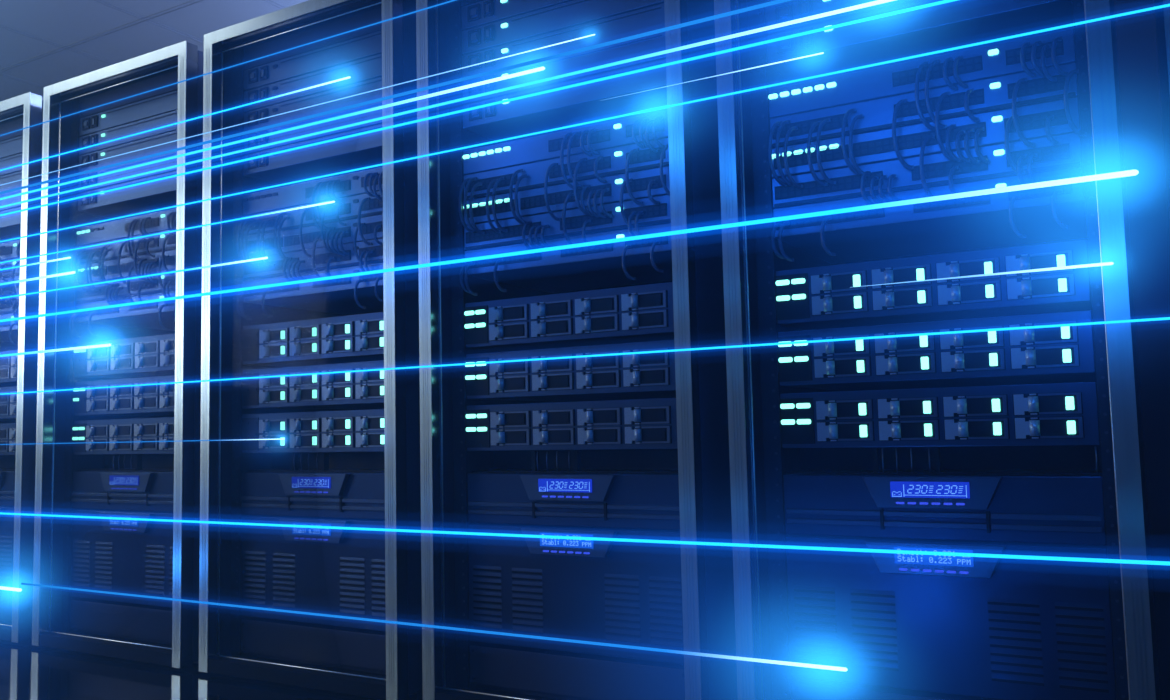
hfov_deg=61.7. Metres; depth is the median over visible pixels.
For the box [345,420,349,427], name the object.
light
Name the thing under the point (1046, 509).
display panel
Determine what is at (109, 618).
panel
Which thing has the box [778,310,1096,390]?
array
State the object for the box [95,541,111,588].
vent grille
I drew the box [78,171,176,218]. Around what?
blank panel
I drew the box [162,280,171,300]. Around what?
cable
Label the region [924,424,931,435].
light
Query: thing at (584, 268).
switch
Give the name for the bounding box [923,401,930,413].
light
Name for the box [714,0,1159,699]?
rack
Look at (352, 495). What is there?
supplies
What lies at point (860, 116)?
cable
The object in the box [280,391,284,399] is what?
light
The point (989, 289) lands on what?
light
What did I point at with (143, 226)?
cable
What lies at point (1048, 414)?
array
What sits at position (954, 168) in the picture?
cable
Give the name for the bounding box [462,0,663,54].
blank panel
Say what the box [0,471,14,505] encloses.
supplies
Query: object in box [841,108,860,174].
cable
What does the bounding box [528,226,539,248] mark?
cable
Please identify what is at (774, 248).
cable
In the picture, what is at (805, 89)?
light
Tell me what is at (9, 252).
switch
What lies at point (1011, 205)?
cable
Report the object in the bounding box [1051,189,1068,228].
cable
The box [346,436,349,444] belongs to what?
light
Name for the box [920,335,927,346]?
light
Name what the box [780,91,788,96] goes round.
light
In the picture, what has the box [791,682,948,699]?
panel
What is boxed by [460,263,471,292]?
cable
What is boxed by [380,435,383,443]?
light
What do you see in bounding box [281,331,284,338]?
light
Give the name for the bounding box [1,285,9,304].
cable
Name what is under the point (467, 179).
cable
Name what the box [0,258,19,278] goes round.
switch
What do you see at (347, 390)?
light
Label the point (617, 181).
indicator light
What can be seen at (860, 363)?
light
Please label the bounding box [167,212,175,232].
cable
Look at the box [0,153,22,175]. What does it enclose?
blank panel
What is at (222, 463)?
rack
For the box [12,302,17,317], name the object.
cable
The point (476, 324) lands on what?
light
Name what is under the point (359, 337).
array
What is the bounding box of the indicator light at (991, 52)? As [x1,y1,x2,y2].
[988,49,998,55]
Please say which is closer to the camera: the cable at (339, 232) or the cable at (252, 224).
the cable at (339, 232)
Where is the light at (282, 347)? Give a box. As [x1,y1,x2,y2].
[281,346,284,353]
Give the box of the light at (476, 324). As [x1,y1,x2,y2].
[475,323,485,326]
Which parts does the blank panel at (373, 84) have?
latch frame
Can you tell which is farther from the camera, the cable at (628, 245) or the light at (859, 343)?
the cable at (628, 245)
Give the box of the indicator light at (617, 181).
[615,179,622,183]
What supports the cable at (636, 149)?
attached to the switch at (584, 268)
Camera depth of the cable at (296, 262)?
2.95 m
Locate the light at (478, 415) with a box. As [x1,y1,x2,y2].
[477,414,486,417]
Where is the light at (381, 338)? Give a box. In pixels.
[380,337,383,345]
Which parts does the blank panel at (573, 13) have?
latch frame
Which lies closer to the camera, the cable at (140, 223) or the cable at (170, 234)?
the cable at (170, 234)
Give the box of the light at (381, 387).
[380,386,383,394]
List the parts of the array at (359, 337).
status panel, lever, lever, carrier frame, carrier frame, lever, lever, carrier frame, carrier frame, lever, lever, carrier frame, carrier frame, lever, lever, carrier frame, carrier frame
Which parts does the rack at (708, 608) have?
blanking panel, mounting rail, panel, panel, panel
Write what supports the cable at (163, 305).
attached to the switch at (141, 316)
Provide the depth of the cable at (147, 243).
3.30 m
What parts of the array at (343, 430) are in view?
status panel, lever, lever, carrier frame, carrier frame, lever, lever, carrier frame, carrier frame, lever, lever, carrier frame, carrier frame, lever, lever, carrier frame, carrier frame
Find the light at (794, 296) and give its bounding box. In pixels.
[792,294,805,299]
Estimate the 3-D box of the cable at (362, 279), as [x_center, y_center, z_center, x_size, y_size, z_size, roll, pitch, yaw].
[-0.646,-0.162,2.818,0.034,0.089,0.015,-1,-5,-9]
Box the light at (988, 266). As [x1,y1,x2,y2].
[984,262,992,273]
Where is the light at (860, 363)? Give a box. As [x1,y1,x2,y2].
[857,360,863,371]
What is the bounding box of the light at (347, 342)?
[345,340,349,348]
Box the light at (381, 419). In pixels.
[380,418,383,427]
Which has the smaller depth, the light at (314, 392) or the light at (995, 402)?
the light at (995, 402)
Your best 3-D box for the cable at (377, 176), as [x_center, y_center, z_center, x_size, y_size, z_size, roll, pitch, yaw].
[-0.591,-0.464,2.806,0.032,0.077,0.015,-1,-5,-10]
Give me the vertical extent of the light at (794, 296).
0.011 m
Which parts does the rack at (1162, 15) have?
door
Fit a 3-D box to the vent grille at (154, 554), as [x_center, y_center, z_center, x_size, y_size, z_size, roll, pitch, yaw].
[-1.414,0.721,3.223,0.094,0.157,0.002,-4,-5,30]
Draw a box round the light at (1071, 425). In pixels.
[1067,421,1075,433]
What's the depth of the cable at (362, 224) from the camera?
2.82 m
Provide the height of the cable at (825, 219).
0.090 m
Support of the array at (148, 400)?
in the rack at (56, 464)
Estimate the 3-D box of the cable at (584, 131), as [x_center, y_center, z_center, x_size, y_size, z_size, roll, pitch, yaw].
[0.002,-0.520,2.464,0.031,0.069,0.015,0,-5,-11]
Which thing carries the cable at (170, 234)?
attached to the switch at (141, 316)
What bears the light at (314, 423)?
on the array at (343, 430)
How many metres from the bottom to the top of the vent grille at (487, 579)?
0.157 m
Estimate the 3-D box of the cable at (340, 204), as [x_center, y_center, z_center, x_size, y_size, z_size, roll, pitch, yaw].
[-0.715,-0.398,2.874,0.031,0.069,0.015,0,-5,-11]
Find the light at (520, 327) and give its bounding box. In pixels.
[518,325,523,334]
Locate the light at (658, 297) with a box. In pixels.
[655,294,661,304]
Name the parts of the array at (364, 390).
status panel, lever, lever, carrier frame, carrier frame, lever, lever, carrier frame, carrier frame, lever, lever, carrier frame, carrier frame, lever, lever, carrier frame, carrier frame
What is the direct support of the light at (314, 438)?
attached to the array at (343, 430)
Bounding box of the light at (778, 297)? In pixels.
[776,295,789,300]
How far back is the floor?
2.92 m
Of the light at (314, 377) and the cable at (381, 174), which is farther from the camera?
the light at (314, 377)
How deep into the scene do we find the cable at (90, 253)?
3.46 m
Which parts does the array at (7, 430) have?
carrier frame, carrier frame, lever, lever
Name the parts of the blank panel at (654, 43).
latch frame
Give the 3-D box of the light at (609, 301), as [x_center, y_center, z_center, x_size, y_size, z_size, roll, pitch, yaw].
[0.062,-0.113,2.413,0.014,0.026,0.004,-4,-5,30]
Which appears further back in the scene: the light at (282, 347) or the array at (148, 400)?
the array at (148, 400)
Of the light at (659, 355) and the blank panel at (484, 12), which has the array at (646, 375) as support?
the light at (659, 355)
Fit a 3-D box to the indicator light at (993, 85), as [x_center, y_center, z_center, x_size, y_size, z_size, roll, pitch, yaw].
[0.834,-0.538,1.993,0.020,0.010,0.004,-4,-5,30]
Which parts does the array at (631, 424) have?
status panel, lever, lever, carrier frame, carrier frame, lever, lever, carrier frame, carrier frame, lever, lever, carrier frame, carrier frame, lever, lever, carrier frame, carrier frame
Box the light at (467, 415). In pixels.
[466,414,475,417]
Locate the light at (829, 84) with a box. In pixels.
[827,82,835,87]
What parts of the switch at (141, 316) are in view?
port panel, port panel, port panel, port panel, network switch, network switch, network switch, network switch, port panel, port panel, port panel, port panel, port panel, port panel, port panel, port panel, port panel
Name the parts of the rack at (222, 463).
mounting rail, panel, panel, panel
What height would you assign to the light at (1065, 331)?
0.026 m
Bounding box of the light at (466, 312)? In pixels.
[464,311,473,314]
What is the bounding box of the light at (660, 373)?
[658,371,663,381]
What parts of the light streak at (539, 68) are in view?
light streak, light streak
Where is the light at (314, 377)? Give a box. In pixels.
[312,375,316,382]
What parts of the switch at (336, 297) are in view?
port panel, port panel, port panel, port panel, network switch, network switch, network switch, network switch, port panel, port panel, port panel, port panel, port panel, port panel, port panel, port panel, port panel, port panel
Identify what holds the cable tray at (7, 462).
attached to the rack at (28, 106)
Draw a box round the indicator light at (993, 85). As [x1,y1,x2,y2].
[990,82,1000,88]
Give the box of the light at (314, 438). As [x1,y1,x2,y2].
[312,436,316,444]
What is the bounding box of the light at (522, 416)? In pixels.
[520,414,524,423]
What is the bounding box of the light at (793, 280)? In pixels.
[791,278,804,283]
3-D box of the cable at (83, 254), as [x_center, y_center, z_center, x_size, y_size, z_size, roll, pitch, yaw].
[-1.792,-0.275,3.493,0.042,0.142,0.014,-1,-5,-3]
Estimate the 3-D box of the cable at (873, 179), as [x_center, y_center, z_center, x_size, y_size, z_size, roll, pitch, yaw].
[0.621,-0.341,2.091,0.030,0.062,0.015,0,-5,-12]
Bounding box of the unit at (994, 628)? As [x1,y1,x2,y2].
[786,534,1116,699]
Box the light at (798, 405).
[796,403,809,407]
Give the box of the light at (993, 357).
[989,353,997,365]
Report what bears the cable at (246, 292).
attached to the switch at (336, 297)
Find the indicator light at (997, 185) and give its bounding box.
[995,183,1005,187]
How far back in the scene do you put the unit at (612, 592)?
2.41 m
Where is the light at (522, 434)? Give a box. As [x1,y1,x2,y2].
[520,432,525,441]
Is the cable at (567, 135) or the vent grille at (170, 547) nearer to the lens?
the cable at (567, 135)
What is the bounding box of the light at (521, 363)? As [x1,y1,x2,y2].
[519,361,523,370]
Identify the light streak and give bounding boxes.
[0,0,1138,321]
[0,0,1169,285]
[0,0,1169,444]
[0,52,823,199]
[0,512,1169,564]
[0,586,21,591]
[21,583,847,670]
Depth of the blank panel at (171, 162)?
3.42 m
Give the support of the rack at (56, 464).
on the floor
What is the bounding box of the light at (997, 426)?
[993,422,1001,434]
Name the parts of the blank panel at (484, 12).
latch frame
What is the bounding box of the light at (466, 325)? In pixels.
[465,324,474,327]
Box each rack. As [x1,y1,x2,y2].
[0,92,42,642]
[32,41,203,667]
[199,0,422,699]
[416,0,737,699]
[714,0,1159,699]
[1154,0,1169,224]
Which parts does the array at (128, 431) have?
status panel, lever, lever, carrier frame, carrier frame, lever, lever, carrier frame, carrier frame, lever, lever, carrier frame, carrier frame, lever, lever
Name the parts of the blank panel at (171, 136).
latch frame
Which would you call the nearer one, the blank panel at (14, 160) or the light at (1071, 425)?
the light at (1071, 425)
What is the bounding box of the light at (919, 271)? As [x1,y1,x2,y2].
[916,268,923,280]
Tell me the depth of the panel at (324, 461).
2.98 m
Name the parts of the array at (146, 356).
status panel, lever, lever, carrier frame, carrier frame, lever, lever, carrier frame, carrier frame, lever, lever, carrier frame, carrier frame, lever, lever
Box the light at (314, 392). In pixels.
[312,390,316,397]
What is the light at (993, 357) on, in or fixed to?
attached to the array at (1066, 354)
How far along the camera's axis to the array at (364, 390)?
2.91 m
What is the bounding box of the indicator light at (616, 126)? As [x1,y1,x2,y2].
[614,124,620,128]
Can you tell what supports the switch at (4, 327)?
in the rack at (28, 106)
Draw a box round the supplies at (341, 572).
[241,515,385,630]
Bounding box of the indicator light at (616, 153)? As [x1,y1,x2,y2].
[614,151,621,155]
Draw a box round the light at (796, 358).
[794,356,807,361]
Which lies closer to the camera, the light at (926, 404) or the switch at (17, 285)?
the light at (926, 404)
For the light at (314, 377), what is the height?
0.026 m
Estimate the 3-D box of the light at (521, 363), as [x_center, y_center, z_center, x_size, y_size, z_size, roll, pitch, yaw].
[-0.164,0.040,2.534,0.014,0.026,0.004,-4,-5,30]
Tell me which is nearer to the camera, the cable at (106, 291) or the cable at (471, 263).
the cable at (471, 263)
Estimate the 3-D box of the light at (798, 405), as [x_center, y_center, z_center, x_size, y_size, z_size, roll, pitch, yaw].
[0.479,0.122,2.153,0.031,0.011,0.004,-4,-5,30]
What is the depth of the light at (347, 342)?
2.84 m
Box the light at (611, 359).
[608,355,614,364]
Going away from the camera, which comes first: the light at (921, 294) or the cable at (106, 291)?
the light at (921, 294)
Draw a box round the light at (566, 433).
[564,431,569,440]
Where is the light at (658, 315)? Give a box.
[656,313,661,323]
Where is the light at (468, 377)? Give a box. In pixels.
[465,375,474,379]
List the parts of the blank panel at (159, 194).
latch frame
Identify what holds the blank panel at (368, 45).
in the rack at (222, 463)
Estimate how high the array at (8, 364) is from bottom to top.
0.121 m
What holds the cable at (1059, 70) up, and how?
attached to the switch at (981, 221)
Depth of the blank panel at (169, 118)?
3.43 m
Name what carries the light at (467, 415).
on the array at (631, 424)
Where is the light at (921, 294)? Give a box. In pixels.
[917,290,925,302]
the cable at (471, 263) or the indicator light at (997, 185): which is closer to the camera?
the indicator light at (997, 185)
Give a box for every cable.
[0,264,7,281]
[0,285,6,304]
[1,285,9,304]
[9,280,18,311]
[9,323,17,345]
[12,261,19,296]
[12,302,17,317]
[15,302,18,317]
[16,242,20,258]
[69,314,78,335]
[70,249,80,290]
[72,313,81,337]
[73,249,84,289]
[76,253,87,291]
[85,251,96,291]
[88,250,100,290]
[88,311,97,335]
[98,244,109,285]
[101,248,112,286]
[105,284,113,304]
[108,288,115,304]
[112,287,118,303]
[115,287,123,303]
[118,241,129,283]
[127,218,139,260]
[127,264,138,305]
[131,218,142,259]
[134,238,144,279]
[138,258,146,281]
[138,284,147,305]
[139,217,145,235]
[141,263,150,282]
[142,217,151,236]
[144,262,152,283]
[146,237,154,257]
[148,261,157,282]
[158,255,169,291]
[158,304,168,329]
[162,233,173,274]
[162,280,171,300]
[166,279,174,296]
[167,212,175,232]
[171,212,176,229]
[237,218,249,265]
[237,292,247,316]
[240,218,253,265]
[240,291,251,319]
[244,223,257,267]
[256,220,270,266]
[261,218,274,265]
[262,288,272,316]
[274,212,287,258]
[278,217,290,260]
[283,257,292,281]
[288,261,297,280]
[292,261,300,279]
[296,260,306,279]
[299,208,311,257]
[311,182,325,230]
[312,234,325,281]
[316,181,330,229]
[320,204,332,252]
[326,180,336,202]
[326,227,335,253]
[326,257,336,280]
[331,179,341,201]
[331,232,339,254]
[335,231,345,255]
[336,203,346,225]
[339,230,350,255]
[353,223,367,264]
[354,278,365,308]
[358,197,372,245]
[359,251,369,274]
[363,173,374,196]
[364,250,374,274]
[369,172,379,196]
[373,175,382,200]
[374,224,382,244]
[375,276,383,302]
[378,171,382,194]
[459,178,474,232]
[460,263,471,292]
[464,177,477,232]
[465,262,477,295]
[469,182,484,234]
[486,179,501,232]
[492,177,508,231]
[494,258,506,291]
[509,169,525,224]
[514,174,530,225]
[522,221,533,249]
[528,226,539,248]
[534,225,545,247]
[541,225,551,247]
[544,163,561,220]
[560,132,577,188]
[562,193,579,248]
[567,131,584,187]
[573,158,586,214]
[580,130,591,156]
[581,185,592,215]
[582,219,594,247]
[587,129,598,154]
[587,190,598,216]
[593,189,605,217]
[594,156,605,182]
[600,188,612,217]
[620,178,634,227]
[622,244,635,279]
[625,148,642,204]
[628,211,640,239]
[632,119,644,147]
[635,211,647,239]
[639,118,652,147]
[645,121,658,152]
[647,180,659,204]
[650,240,663,272]
[653,116,664,147]
[660,144,669,195]
[768,121,787,186]
[771,223,784,258]
[775,120,793,186]
[778,221,793,261]
[783,126,803,188]
[807,121,827,185]
[816,118,836,184]
[820,216,835,256]
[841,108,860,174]
[849,114,868,176]
[860,171,875,204]
[870,176,882,203]
[878,175,891,202]
[887,174,900,200]
[892,99,913,169]
[915,61,934,130]
[919,135,941,202]
[925,59,946,128]
[935,91,953,160]
[943,57,957,89]
[945,124,961,161]
[948,166,963,200]
[953,56,967,87]
[955,130,970,162]
[964,89,978,121]
[964,128,979,163]
[974,127,989,162]
[1004,115,1025,174]
[1009,195,1026,238]
[1012,77,1034,146]
[1017,154,1029,189]
[1020,42,1035,76]
[1027,153,1042,188]
[1031,41,1045,76]
[1040,44,1056,81]
[1045,115,1059,145]
[1051,36,1067,76]
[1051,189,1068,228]
[1064,69,1086,136]
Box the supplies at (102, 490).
[72,471,173,511]
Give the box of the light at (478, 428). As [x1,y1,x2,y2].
[477,427,486,430]
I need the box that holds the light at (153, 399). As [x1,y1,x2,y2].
[152,398,155,405]
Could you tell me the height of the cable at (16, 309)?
0.071 m
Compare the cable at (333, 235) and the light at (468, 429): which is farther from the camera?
the cable at (333, 235)
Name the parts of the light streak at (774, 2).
light streak, light streak, light streak, light streak, light streak, light streak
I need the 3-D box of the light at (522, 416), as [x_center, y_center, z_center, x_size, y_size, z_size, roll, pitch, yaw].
[-0.161,0.177,2.523,0.014,0.026,0.004,-4,-5,30]
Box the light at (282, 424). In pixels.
[280,422,284,429]
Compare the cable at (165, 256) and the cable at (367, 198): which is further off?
the cable at (165, 256)
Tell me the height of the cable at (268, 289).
0.090 m
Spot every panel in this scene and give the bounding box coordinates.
[0,118,22,140]
[0,135,22,158]
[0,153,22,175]
[0,171,21,191]
[0,189,21,210]
[0,207,20,243]
[0,592,11,618]
[70,600,171,640]
[78,151,176,192]
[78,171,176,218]
[79,90,177,136]
[79,110,177,154]
[79,130,176,171]
[80,70,177,117]
[241,619,385,670]
[244,7,381,69]
[244,30,381,90]
[244,54,381,111]
[244,77,381,131]
[244,101,381,154]
[244,124,382,185]
[461,0,572,30]
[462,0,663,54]
[462,3,664,77]
[462,32,665,104]
[463,59,666,142]
[470,645,684,699]
[472,449,677,472]
[765,0,917,34]
[766,0,1073,83]
[783,474,1106,545]
[786,445,1102,474]
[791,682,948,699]
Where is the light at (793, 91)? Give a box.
[791,89,800,94]
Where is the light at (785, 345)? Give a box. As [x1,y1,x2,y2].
[778,341,791,346]
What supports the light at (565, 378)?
attached to the array at (646, 375)
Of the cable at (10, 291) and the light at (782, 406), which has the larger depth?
the cable at (10, 291)
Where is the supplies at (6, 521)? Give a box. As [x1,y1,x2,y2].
[0,506,13,586]
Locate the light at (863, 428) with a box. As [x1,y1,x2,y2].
[860,425,866,436]
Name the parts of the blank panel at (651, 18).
latch frame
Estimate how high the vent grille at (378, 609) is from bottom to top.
0.157 m
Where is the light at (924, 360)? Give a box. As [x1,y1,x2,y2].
[921,357,928,368]
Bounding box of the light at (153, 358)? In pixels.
[152,357,155,364]
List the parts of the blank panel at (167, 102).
latch frame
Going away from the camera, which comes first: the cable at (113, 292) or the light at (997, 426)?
the light at (997, 426)
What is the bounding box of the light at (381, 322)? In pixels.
[380,321,383,329]
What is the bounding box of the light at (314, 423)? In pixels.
[312,421,316,428]
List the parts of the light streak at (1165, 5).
light streak, light streak, light streak, light streak, light streak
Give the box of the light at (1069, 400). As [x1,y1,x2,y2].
[1065,396,1073,409]
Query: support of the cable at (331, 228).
attached to the switch at (336, 297)
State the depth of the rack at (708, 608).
2.48 m
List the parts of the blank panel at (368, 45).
latch frame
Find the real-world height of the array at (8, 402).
0.121 m
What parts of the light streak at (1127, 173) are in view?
light streak, light streak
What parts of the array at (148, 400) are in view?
status panel, lever, lever, carrier frame, carrier frame, lever, lever, carrier frame, carrier frame, lever, lever, carrier frame, carrier frame, lever, lever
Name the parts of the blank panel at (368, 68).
latch frame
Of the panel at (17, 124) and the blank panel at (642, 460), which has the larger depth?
the panel at (17, 124)
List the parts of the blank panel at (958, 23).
latch frame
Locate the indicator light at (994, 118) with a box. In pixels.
[992,116,1002,121]
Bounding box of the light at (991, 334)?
[988,331,995,342]
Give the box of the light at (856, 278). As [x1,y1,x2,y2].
[853,275,860,286]
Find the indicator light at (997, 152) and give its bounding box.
[994,149,1003,155]
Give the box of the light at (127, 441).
[126,440,129,447]
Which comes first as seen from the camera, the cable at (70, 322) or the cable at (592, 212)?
the cable at (592, 212)
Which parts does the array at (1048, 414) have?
status panel, lever, lever, carrier frame, carrier frame, lever, lever, carrier frame, carrier frame, lever, lever, carrier frame, carrier frame, lever, lever, carrier frame, carrier frame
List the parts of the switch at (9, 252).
port panel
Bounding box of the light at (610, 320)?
[607,317,613,327]
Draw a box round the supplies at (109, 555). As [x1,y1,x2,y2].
[71,509,172,607]
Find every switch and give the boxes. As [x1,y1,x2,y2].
[0,240,20,260]
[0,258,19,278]
[0,276,19,295]
[0,294,18,342]
[76,208,176,330]
[243,167,383,314]
[463,110,672,292]
[769,28,1086,263]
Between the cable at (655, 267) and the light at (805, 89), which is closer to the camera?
the light at (805, 89)
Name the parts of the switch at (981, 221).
port panel, port panel, port panel, port panel, port panel, network switch, network switch, network switch, network switch, port panel, port panel, port panel, port panel, port panel, port panel, port panel, port panel, port panel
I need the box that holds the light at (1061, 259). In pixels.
[1057,255,1065,266]
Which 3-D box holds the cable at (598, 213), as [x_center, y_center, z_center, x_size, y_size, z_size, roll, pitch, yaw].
[0.036,-0.364,2.434,0.032,0.075,0.015,0,-5,-10]
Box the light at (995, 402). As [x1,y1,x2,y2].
[992,399,999,411]
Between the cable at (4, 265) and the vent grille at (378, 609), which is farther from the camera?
the cable at (4, 265)
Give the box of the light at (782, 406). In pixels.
[780,404,793,408]
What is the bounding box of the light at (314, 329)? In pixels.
[312,327,316,335]
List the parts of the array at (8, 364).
carrier frame, carrier frame, lever, lever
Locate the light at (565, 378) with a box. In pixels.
[563,376,568,385]
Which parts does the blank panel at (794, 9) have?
latch frame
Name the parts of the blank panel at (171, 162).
latch frame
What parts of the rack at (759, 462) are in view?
frame, panel, mounting rail, panel, mounting rail, panel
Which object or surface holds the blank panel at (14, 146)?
in the rack at (28, 106)
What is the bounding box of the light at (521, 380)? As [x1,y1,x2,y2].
[519,378,524,387]
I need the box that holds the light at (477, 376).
[476,375,485,378]
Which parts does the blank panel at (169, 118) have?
latch frame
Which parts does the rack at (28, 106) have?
mounting rail, panel, panel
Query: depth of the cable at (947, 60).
2.02 m
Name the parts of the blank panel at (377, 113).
latch frame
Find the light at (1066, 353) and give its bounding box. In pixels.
[1062,349,1070,362]
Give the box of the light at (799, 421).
[797,419,810,423]
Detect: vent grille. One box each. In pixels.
[0,535,12,578]
[73,540,89,586]
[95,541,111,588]
[145,545,164,593]
[169,546,172,594]
[244,551,264,603]
[273,553,294,606]
[340,557,364,614]
[371,559,385,616]
[473,565,501,627]
[512,568,542,632]
[604,573,640,641]
[649,576,682,646]
[794,585,837,661]
[850,589,897,667]
[987,597,1043,682]
[1055,602,1108,689]
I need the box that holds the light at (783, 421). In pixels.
[781,419,794,424]
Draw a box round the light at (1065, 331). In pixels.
[1061,326,1069,338]
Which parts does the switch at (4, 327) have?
port panel, network switch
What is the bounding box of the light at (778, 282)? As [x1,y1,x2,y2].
[776,280,788,285]
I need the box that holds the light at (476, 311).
[475,310,484,313]
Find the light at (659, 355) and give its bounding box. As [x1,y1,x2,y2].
[657,352,662,361]
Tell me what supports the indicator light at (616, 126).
attached to the switch at (584, 268)
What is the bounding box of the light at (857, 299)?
[854,296,860,307]
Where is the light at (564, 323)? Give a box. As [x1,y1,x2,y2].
[562,321,566,331]
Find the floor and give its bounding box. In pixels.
[0,573,1169,699]
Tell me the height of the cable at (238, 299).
0.082 m
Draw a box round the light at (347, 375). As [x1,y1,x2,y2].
[345,372,349,380]
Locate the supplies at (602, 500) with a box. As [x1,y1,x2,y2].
[468,473,679,529]
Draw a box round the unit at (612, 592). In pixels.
[468,523,683,663]
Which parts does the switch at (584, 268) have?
port panel, port panel, port panel, port panel, network switch, port panel, network switch, network switch, network switch, port panel, port panel, port panel, port panel, port panel, port panel, port panel, port panel, port panel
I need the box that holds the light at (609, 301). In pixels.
[607,299,612,308]
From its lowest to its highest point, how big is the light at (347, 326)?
0.026 m
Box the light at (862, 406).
[859,403,865,414]
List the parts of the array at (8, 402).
carrier frame, carrier frame, lever, lever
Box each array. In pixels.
[0,350,17,386]
[0,386,16,420]
[0,423,15,455]
[72,417,173,454]
[73,375,174,415]
[74,333,174,378]
[241,312,383,366]
[241,360,383,409]
[241,409,383,452]
[464,282,673,351]
[465,340,675,401]
[466,398,677,450]
[775,239,1091,329]
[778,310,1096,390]
[780,382,1100,447]
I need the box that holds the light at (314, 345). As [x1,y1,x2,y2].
[312,343,316,351]
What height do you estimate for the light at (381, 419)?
0.026 m
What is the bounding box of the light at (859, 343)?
[856,339,862,350]
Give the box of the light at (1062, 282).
[1058,278,1066,291]
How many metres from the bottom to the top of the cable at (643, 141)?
0.074 m
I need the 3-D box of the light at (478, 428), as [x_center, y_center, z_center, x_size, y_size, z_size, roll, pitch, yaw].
[-0.272,0.209,2.586,0.031,0.011,0.004,-4,-5,30]
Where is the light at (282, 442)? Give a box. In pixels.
[280,437,284,445]
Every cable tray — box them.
[0,455,15,470]
[78,454,173,470]
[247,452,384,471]
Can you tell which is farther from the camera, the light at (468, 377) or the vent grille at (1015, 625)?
the light at (468, 377)
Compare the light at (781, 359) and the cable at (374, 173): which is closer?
the light at (781, 359)
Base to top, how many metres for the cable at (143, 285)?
0.074 m
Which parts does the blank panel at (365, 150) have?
latch frame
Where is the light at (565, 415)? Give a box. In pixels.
[563,413,568,422]
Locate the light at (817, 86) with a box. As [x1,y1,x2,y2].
[815,84,823,89]
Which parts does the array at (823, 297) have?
status panel, lever, lever, carrier frame, carrier frame, lever, lever, carrier frame, carrier frame, lever, lever, carrier frame, carrier frame, lever, lever, carrier frame, carrier frame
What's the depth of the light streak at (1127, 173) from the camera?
1.84 m
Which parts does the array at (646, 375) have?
status panel, lever, lever, carrier frame, carrier frame, lever, lever, carrier frame, carrier frame, lever, lever, carrier frame, carrier frame, lever, lever, carrier frame, carrier frame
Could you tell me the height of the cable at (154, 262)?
0.075 m
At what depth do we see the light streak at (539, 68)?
2.28 m
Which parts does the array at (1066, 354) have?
status panel, lever, lever, carrier frame, carrier frame, lever, lever, carrier frame, carrier frame, lever, lever, carrier frame, carrier frame, lever, lever, carrier frame, carrier frame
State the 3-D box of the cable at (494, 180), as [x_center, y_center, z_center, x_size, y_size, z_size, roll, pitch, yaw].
[-0.241,-0.381,2.595,0.043,0.147,0.014,-1,-5,-2]
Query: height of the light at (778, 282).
0.011 m
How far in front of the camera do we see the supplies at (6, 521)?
3.66 m
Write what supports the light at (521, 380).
attached to the array at (646, 375)
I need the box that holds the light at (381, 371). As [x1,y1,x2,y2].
[380,370,383,378]
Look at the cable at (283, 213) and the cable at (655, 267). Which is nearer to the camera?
the cable at (655, 267)
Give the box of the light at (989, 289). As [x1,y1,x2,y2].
[985,285,993,297]
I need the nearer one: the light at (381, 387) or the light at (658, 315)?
the light at (658, 315)
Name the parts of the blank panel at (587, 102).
latch frame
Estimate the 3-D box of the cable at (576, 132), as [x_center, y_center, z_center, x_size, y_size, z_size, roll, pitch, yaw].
[-0.024,-0.480,2.474,0.043,0.148,0.014,-1,-5,-2]
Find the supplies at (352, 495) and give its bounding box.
[241,472,384,519]
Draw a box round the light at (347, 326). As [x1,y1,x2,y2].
[345,324,349,332]
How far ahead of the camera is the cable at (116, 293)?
3.37 m
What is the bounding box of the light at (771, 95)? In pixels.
[769,93,777,98]
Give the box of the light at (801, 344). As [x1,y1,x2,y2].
[794,340,807,345]
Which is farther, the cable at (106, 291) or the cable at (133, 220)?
the cable at (106, 291)
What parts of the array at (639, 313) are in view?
status panel, lever, lever, carrier frame, carrier frame, lever, lever, carrier frame, carrier frame, lever, lever, carrier frame, carrier frame, lever, lever, carrier frame, carrier frame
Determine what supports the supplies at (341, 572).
in the rack at (222, 463)
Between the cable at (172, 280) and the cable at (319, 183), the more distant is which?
the cable at (172, 280)
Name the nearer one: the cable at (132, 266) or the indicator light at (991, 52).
the indicator light at (991, 52)
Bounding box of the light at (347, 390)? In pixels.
[345,388,349,396]
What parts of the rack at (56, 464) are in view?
panel, mounting rail, panel, panel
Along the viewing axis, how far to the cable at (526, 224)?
2.53 m
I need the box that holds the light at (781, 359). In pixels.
[779,357,792,362]
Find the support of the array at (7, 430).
in the rack at (28, 106)
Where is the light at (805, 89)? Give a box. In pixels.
[803,87,811,91]
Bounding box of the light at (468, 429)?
[466,427,475,431]
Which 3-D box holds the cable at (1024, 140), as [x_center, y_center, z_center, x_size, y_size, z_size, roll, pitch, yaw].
[0.871,-0.473,1.952,0.042,0.141,0.014,-1,-5,-3]
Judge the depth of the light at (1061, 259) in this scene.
1.91 m
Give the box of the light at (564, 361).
[562,358,567,367]
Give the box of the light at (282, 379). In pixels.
[280,377,284,383]

